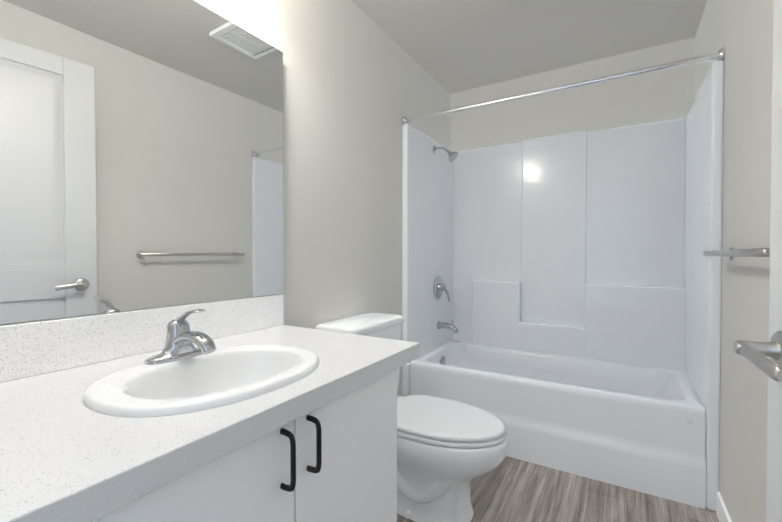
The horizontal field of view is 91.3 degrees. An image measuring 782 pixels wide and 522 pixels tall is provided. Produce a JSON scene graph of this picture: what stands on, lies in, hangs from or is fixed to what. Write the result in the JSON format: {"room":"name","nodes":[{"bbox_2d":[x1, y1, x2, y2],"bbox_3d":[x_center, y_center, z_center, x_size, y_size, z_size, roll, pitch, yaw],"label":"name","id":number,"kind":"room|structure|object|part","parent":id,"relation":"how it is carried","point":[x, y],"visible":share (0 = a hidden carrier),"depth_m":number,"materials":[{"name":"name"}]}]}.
{"room":"bathroom","nodes":[
{"label":"bathroom","id":0,"kind":"room"},
{"bbox_2d":[1,0,449,396],"bbox_3d":[-0.417,-0.122,1.661,0.100,2.350,3.460,1,1,31],"label":"wall","id":1,"kind":"structure","parent":0,"point":[358,83],"depth_m":1.85,"materials":[{"name":"white paint"}]},
{"bbox_2d":[0,0,283,324],"bbox_3d":[-0.705,-0.338,1.057,0.006,0.945,1.056,1,1,32],"label":"mirror","id":2,"kind":"object","parent":1,"relation":"attached to","point":[141,154],"visible":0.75,"depth_m":1.05,"materials":[{"name":"clear glass"}]},
{"bbox_2d":[0,294,283,382],"bbox_3d":[-0.707,0.198,1.065,0.020,0.122,1.062,1,1,31],"label":"backsplash","id":3,"kind":"structure","parent":1,"relation":"attached to","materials":[{"name":"stone"}]},
{"bbox_2d":[351,0,707,93],"bbox_3d":[0.278,-1.321,1.224,1.724,0.060,3.460,1,1,31],"label":"ceiling","id":4,"kind":"structure","parent":0,"point":[452,46],"depth_m":2.17,"materials":[{"name":"grey paint"}]},
{"bbox_2d":[397,456,718,521],"bbox_3d":[0.278,1.089,1.259,1.724,0.060,3.460,1,1,31],"label":"floor","id":5,"kind":"structure","parent":0,"point":[509,489],"depth_m":1.67,"materials":[{"name":"brown wood"}]},
{"bbox_2d":[0,294,419,521],"bbox_3d":[-0.442,0.591,0.910,0.640,0.946,1.062,1,1,31],"label":"bathroom vanity","id":6,"kind":"object","parent":5,"relation":"on","point":[252,409],"visible":1,"depth_m":0.79,"materials":[{"name":"white paint"}]},
{"bbox_2d":[144,309,215,364],"bbox_3d":[-0.494,0.181,0.945,0.168,0.129,0.160,1,1,31],"label":"faucet","id":7,"kind":"object","parent":6,"relation":"on","point":[179,349],"depth_m":0.94,"materials":[{"name":"silver metal"}]},
{"bbox_2d":[83,344,318,416],"bbox_3d":[-0.401,0.321,0.891,0.396,0.151,0.496,1,1,31],"label":"sink","id":8,"kind":"object","parent":6,"relation":"in","point":[195,383],"depth_m":0.87,"materials":[{"name":"white ceramic"}]},
{"bbox_2d":[316,313,507,521],"bbox_3d":[0.109,0.667,1.670,0.788,0.772,0.452,1,1,31],"label":"toilet","id":9,"kind":"object","parent":5,"relation":"on","point":[448,451],"visible":0.73,"depth_m":1.50,"materials":[{"name":"white ceramic"}]},
{"bbox_3d":[-0.133,0.481,1.814,0.222,0.406,0.452,1,1,31],"label":"tank","id":10,"kind":"part","parent":9,"relation":"part of","materials":[{"name":"white ceramic"}]},
{"bbox_3d":[0.215,0.665,1.606,0.528,0.043,0.384,1,1,31],"label":"seat","id":11,"kind":"part","parent":9,"relation":"part of","materials":[{"name":"white plastic"}]},
{"bbox_2d":[402,46,724,511],"bbox_3d":[0.917,0.074,2.305,1.520,1.939,0.777,1,1,31],"label":"shower enclosure","id":12,"kind":"object","parent":5,"relation":"on","point":[561,302],"visible":0.94,"depth_m":2.36,"materials":[{"name":"acrylic"},{"name":"chrome"}]},
{"bbox_2d":[441,356,445,364],"bbox_3d":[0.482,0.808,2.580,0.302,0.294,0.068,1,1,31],"label":"overflow drain","id":13,"kind":"object","parent":12,"relation":"in","point":[443,359],"depth_m":2.64,"materials":[{"name":"silver metal"}]},
{"bbox_2d":[437,320,457,332],"bbox_3d":[0.407,0.464,2.714,0.152,0.088,0.060,1,1,31],"label":"faucet","id":14,"kind":"object","parent":12,"relation":"in","point":[440,324],"depth_m":2.71,"materials":[{"name":"silver metal"}]},
{"bbox_2d":[410,340,706,508],"bbox_3d":[0.919,0.836,2.319,1.440,0.415,0.771,1,1,31],"label":"bathtub","id":15,"kind":"object","parent":12,"relation":"in","point":[633,425],"depth_m":1.95,"materials":[{"name":"white plastic"}]},
{"bbox_3d":[0.735,-0.867,1.989,1.520,0.048,0.060,1,1,31],"label":"shower rod","id":16,"kind":"part","parent":12,"relation":"part of","materials":[{"name":"silver metal"}]},
{"bbox_2d":[686,418,692,423],"bbox_3d":[1.300,0.698,1.665,0.022,0.020,0.001,1,1,31],"label":"sticker","id":17,"kind":"object","parent":12,"relation":"in","point":[688,420],"depth_m":1.66,"materials":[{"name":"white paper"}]},
{"bbox_2d":[450,37,694,151],"bbox_3d":[1.145,-0.137,2.680,1.524,2.350,0.100,1,1,31],"label":"wall","id":18,"kind":"structure","parent":0,"point":[661,95],"depth_m":2.54,"materials":[{"name":"white paint"}]},
{"bbox_2d":[695,0,773,521],"bbox_3d":[0.973,-0.110,0.822,0.100,2.350,3.460,1,1,31],"label":"wall","id":19,"kind":"structure","parent":0,"point":[741,31],"depth_m":1.31,"materials":[{"name":"white paint"}]},
{"bbox_2d":[716,491,731,521],"bbox_3d":[0.834,1.019,0.718,0.012,0.095,2.046,1,1,31],"label":"baseboard","id":20,"kind":"structure","parent":19,"relation":"attached to","point":[722,513],"depth_m":1.52,"materials":[{"name":"white paint"}]},
{"bbox_2d":[703,247,769,259],"bbox_3d":[1.078,-0.024,1.175,0.082,0.048,0.750,1,1,31],"label":"towel rail","id":21,"kind":"object","parent":19,"relation":"attached to","point":[730,253],"visible":0.96,"depth_m":1.05,"materials":[{"name":"silver metal"}]},
{"bbox_2d":[766,0,781,521],"bbox_3d":[0.491,0.008,0.268,0.035,2.115,0.925,0,1,26],"label":"door","id":22,"kind":"structure","parent":19,"relation":"in","point":[774,473],"depth_m":0.67,"materials":[{"name":"white paint"}]},
{"bbox_2d":[733,330,781,381],"bbox_3d":[0.639,0.149,0.583,0.152,0.066,0.154,0,1,27],"label":"door handle","id":23,"kind":"object","parent":22,"relation":"attached to","point":[756,354],"depth_m":0.62,"materials":[{"name":"silver metal"}]}
]}

